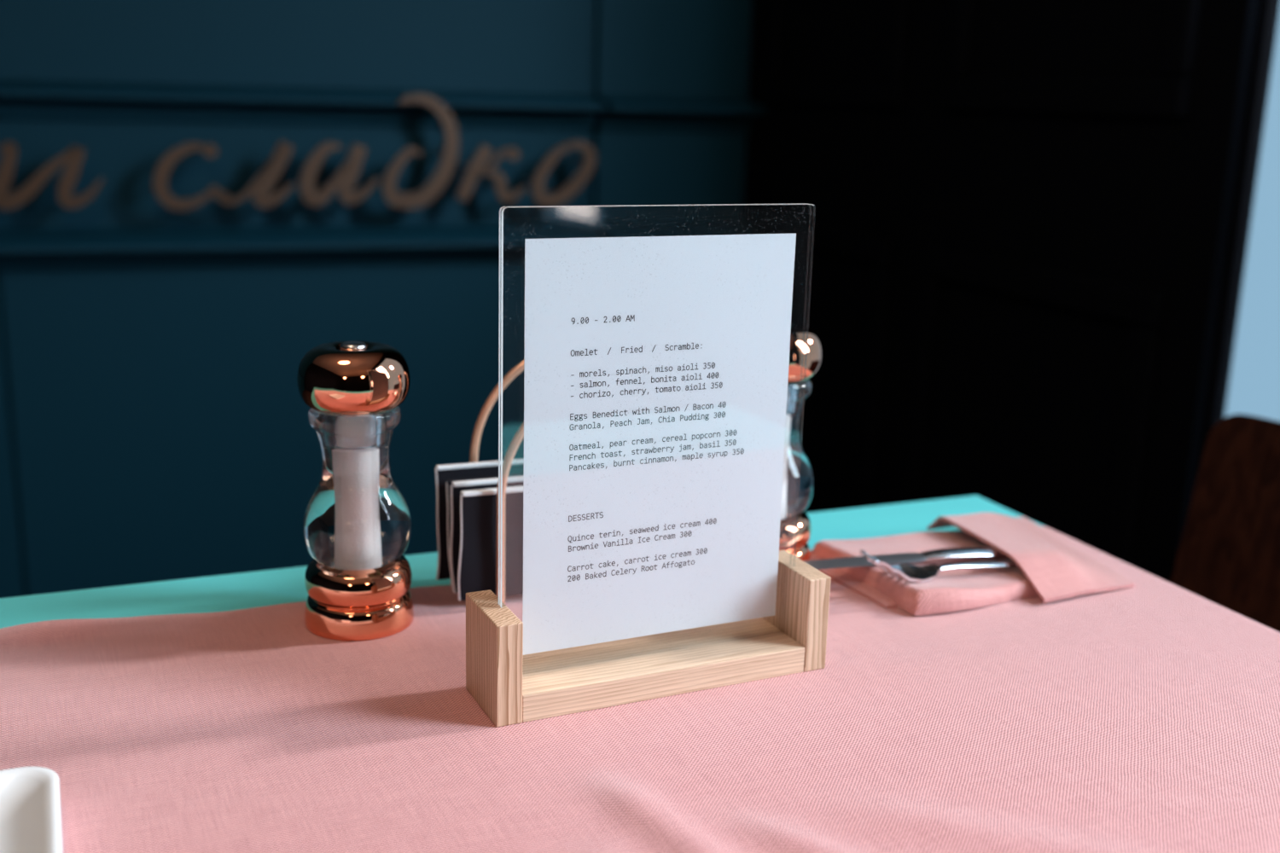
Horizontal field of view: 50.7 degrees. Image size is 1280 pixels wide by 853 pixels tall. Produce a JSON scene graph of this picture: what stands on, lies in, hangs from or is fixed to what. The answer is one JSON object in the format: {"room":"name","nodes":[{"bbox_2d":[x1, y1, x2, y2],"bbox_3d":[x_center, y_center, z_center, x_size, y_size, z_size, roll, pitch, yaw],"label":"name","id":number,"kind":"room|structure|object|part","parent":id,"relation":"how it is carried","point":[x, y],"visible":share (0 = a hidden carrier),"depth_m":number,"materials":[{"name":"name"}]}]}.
{"room":"cafe","nodes":[
{"label":"cafe","id":0,"kind":"room"},
{"bbox_2d":[0,0,752,598],"bbox_3d":[-1.543,-0.943,2.302,4.000,2.750,0.151,-4,15,-21],"label":"wall","id":1,"kind":"structure","parent":0,"point":[155,427],"depth_m":2.73,"materials":[{"name":"blue paint"}]},
{"bbox_2d":[0,141,104,209],"bbox_3d":[-1.084,-0.462,2.471,0.188,0.119,0.108,-4,15,-21],"label":"letter","id":2,"kind":"object","parent":1,"relation":"attached to","point":[73,157],"depth_m":2.42,"materials":[{"name":"brown wood"}]},
{"bbox_2d":[152,142,221,210],"bbox_3d":[-0.863,-0.477,2.558,0.119,0.125,0.109,-4,15,-21],"label":"letter","id":3,"kind":"object","parent":1,"relation":"attached to","point":[165,165],"depth_m":2.50,"materials":[{"name":"brown wood"}]},
{"bbox_2d":[216,139,294,208],"bbox_3d":[-0.746,-0.490,2.603,0.144,0.127,0.108,-4,15,-21],"label":"letter","id":4,"kind":"object","parent":1,"relation":"attached to","point":[262,185],"depth_m":2.56,"materials":[{"name":"brown wood"}]},
{"bbox_2d":[298,141,378,206],"bbox_3d":[-0.601,-0.500,2.660,0.153,0.123,0.108,-4,15,-21],"label":"letter","id":5,"kind":"object","parent":1,"relation":"attached to","point":[345,179],"depth_m":2.61,"materials":[{"name":"brown wood"}]},
{"bbox_2d":[0,221,755,270],"bbox_3d":[-1.516,-0.297,2.345,3.800,0.079,0.094,-4,15,-21],"label":"trim","id":6,"kind":"structure","parent":1,"relation":"attached to","point":[88,247],"depth_m":2.67,"materials":[{"name":"blue paint"}]},
{"bbox_2d":[0,78,766,133],"bbox_3d":[-1.508,-0.562,2.280,3.800,0.073,0.094,-4,15,-21],"label":"trim","id":7,"kind":"structure","parent":1,"relation":"attached to","point":[20,99],"depth_m":2.65,"materials":[{"name":"blue paint"}]},
{"bbox_2d":[378,93,459,208],"bbox_3d":[-0.451,-0.554,2.707,0.153,0.222,0.108,-4,15,-21],"label":"letter","id":8,"kind":"object","parent":1,"relation":"attached to","point":[444,171],"depth_m":2.67,"materials":[{"name":"brown wood"}]},
{"bbox_2d":[454,144,526,203],"bbox_3d":[-0.318,-0.522,2.770,0.145,0.118,0.108,-4,15,-21],"label":"letter","id":9,"kind":"object","parent":1,"relation":"attached to","point":[476,167],"depth_m":2.72,"materials":[{"name":"brown wood"}]},
{"bbox_2d":[523,140,596,206],"bbox_3d":[-0.175,-0.532,2.826,0.136,0.135,0.108,-4,15,-21],"label":"letter","id":10,"kind":"object","parent":1,"relation":"attached to","point":[582,175],"depth_m":2.78,"materials":[{"name":"brown wood"}]},
{"bbox_2d":[742,0,1262,582],"bbox_3d":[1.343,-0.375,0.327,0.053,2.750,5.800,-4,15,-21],"label":"door","id":11,"kind":"structure","parent":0,"point":[1025,394],"depth_m":2.16,"materials":[{"name":"black paint"}]},
{"bbox_2d":[755,0,1202,566],"bbox_3d":[0.501,-0.699,2.320,0.022,2.120,1.240,-4,15,-21],"label":"trim","id":12,"kind":"structure","parent":11,"relation":"attached to","point":[1167,96],"depth_m":2.21,"materials":[{"name":"black paint"}]},
{"bbox_2d":[1204,0,1279,448],"bbox_3d":[1.177,-0.445,0.760,0.028,2.070,2.035,-4,15,-21],"label":"window frame","id":13,"kind":"structure","parent":11,"relation":"in","point":[1270,14],"depth_m":1.76,"materials":[{"name":"black paint"}]},
{"bbox_3d":[-0.493,1.125,-0.012,4.000,0.100,6.050,-4,15,-21],"label":"floor","id":14,"kind":"structure","parent":0,"visible":0},
{"bbox_2d":[0,495,1044,628],"bbox_3d":[-0.276,0.561,0.529,1.500,0.748,0.800,-4,15,-22],"label":"dining table","id":15,"kind":"object","parent":14,"relation":"on","point":[252,590],"visible":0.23,"depth_m":0.84,"materials":[{"name":"teal laminate"}]},
{"bbox_2d":[0,526,1279,852],"bbox_3d":[-0.147,0.218,0.565,1.198,0.104,0.583,-4,15,-22],"label":"tablecloth","id":16,"kind":"object","parent":15,"relation":"on","point":[1143,718],"visible":0.74,"depth_m":0.65,"materials":[{"name":"pink fabric"}]},
{"bbox_2d":[0,766,63,852],"bbox_3d":[-0.294,0.174,0.491,0.155,0.016,0.147,-4,15,-23],"label":"serving dish","id":17,"kind":"object","parent":16,"relation":"on","point":[31,814],"visible":1,"depth_m":0.55,"materials":[{"name":"white ceramic"}]},
{"bbox_2d":[296,340,413,641],"bbox_3d":[-0.161,0.033,0.768,0.062,0.165,0.062,2,14,2],"label":"salt mill","id":18,"kind":"object","parent":16,"relation":"on","point":[357,522],"visible":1,"depth_m":0.75,"materials":[{"name":"clear glass"}]},
{"bbox_2d":[470,360,523,604],"bbox_3d":[-0.026,0.025,0.849,0.150,0.150,0.065,-4,15,-22],"label":"napkin holder","id":19,"kind":"object","parent":16,"relation":"on","point":[519,436],"visible":0.21,"depth_m":0.81,"materials":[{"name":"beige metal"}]},
{"bbox_2d":[435,459,523,580],"bbox_3d":[-0.030,0.053,0.872,0.208,0.073,0.006,-4,15,-22],"label":"napkin","id":20,"kind":"object","parent":19,"relation":"in","point":[443,473],"visible":0.21,"depth_m":0.83,"materials":[{"name":"black"}]},
{"bbox_2d":[446,473,523,584],"bbox_3d":[-0.026,0.059,0.864,0.201,0.066,0.009,-4,15,-22],"label":"napkin","id":21,"kind":"object","parent":19,"relation":"in","point":[449,483],"visible":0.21,"depth_m":0.82,"materials":[{"name":"black"}]},
{"bbox_2d":[449,476,523,593],"bbox_3d":[-0.020,0.061,0.850,0.205,0.070,0.007,-4,15,-22],"label":"napkin","id":22,"kind":"object","parent":19,"relation":"in","point":[456,487],"visible":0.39,"depth_m":0.81,"materials":[{"name":"black"}]},
{"bbox_2d":[457,485,523,601],"bbox_3d":[-0.015,0.065,0.839,0.202,0.067,0.008,-4,15,-22],"label":"packet","id":23,"kind":"object","parent":19,"relation":"in","point":[477,565],"visible":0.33,"depth_m":0.81,"materials":[{"name":"black paper"}]},
{"bbox_2d":[465,203,830,727],"bbox_3d":[0.009,0.013,0.690,0.190,0.250,0.048,-5,15,-25],"label":"menu stand","id":24,"kind":"object","parent":16,"relation":"on","point":[511,687],"visible":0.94,"depth_m":0.70,"materials":[{"name":"brown wood"}]},
{"bbox_3d":[-0.073,0.116,0.677,0.014,0.053,0.048,-5,15,-25],"label":"wooden post","id":25,"kind":"part","parent":24,"relation":"part of","materials":[{"name":"brown wood"}]},
{"bbox_2d":[522,233,796,655],"bbox_3d":[0.010,0.008,0.690,0.148,0.210,0.001,-5,15,-25],"label":"menu","id":26,"kind":"object","parent":24,"relation":"in","point":[656,368],"visible":1,"depth_m":0.69,"materials":[{"name":"white paper"}]},
{"bbox_3d":[0.086,0.102,0.751,0.014,0.053,0.048,-5,15,-25],"label":"wooden post","id":27,"kind":"part","parent":24,"relation":"part of","materials":[{"name":"brown wood"}]},
{"bbox_2d":[779,321,822,561],"bbox_3d":[0.084,0.013,0.880,0.062,0.165,0.062,6,15,18],"label":"salt mill","id":28,"kind":"object","parent":16,"relation":"on","point":[805,350],"visible":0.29,"depth_m":0.86,"materials":[{"name":"clear glass"}]},
{"bbox_2d":[809,512,1134,616],"bbox_3d":[0.224,0.085,0.903,0.207,0.020,0.148,-5,15,-25],"label":"folded napkin","id":29,"kind":"object","parent":16,"relation":"on","point":[1050,568],"visible":0.85,"depth_m":0.87,"materials":[{"name":"pink fabric"}]},
{"bbox_2d":[803,546,1006,570],"bbox_3d":[0.167,0.085,0.874,0.161,0.007,0.018,-3,14,-16],"label":"table knife","id":30,"kind":"object","parent":29,"relation":"on","point":[966,552],"visible":0.79,"depth_m":0.88,"materials":[{"name":"silver metal"}]},
{"bbox_3d":[0.137,0.087,0.865,0.098,0.003,0.018,-3,14,-17],"label":"blade","id":31,"kind":"part","parent":30,"relation":"part of","materials":[{"name":"silver metal"}]},
{"bbox_3d":[0.214,0.083,0.888,0.063,0.007,0.015,-3,14,-17],"label":"handle","id":32,"kind":"part","parent":30,"relation":"part of","materials":[{"name":"silver metal"}]},
{"bbox_2d":[860,549,1018,583],"bbox_3d":[0.201,0.084,0.858,0.132,0.021,0.028,-5,15,-24],"label":"fork","id":33,"kind":"object","parent":29,"relation":"on","point":[907,573],"visible":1,"depth_m":0.85,"materials":[{"name":"silver metal"}]},
{"bbox_3d":[0.224,0.089,0.869,0.082,0.007,0.012,-5,15,-24],"label":"handle","id":34,"kind":"part","parent":33,"relation":"part of","materials":[{"name":"silver metal"}]},
{"bbox_2d":[1170,413,1279,632],"bbox_3d":[0.441,0.423,1.111,0.471,0.779,0.418,-5,15,-25],"label":"dining chair","id":35,"kind":"object","parent":14,"relation":"on","point":[1228,556],"visible":0.24,"depth_m":1.26,"materials":[{"name":"brown wood"}]}
]}

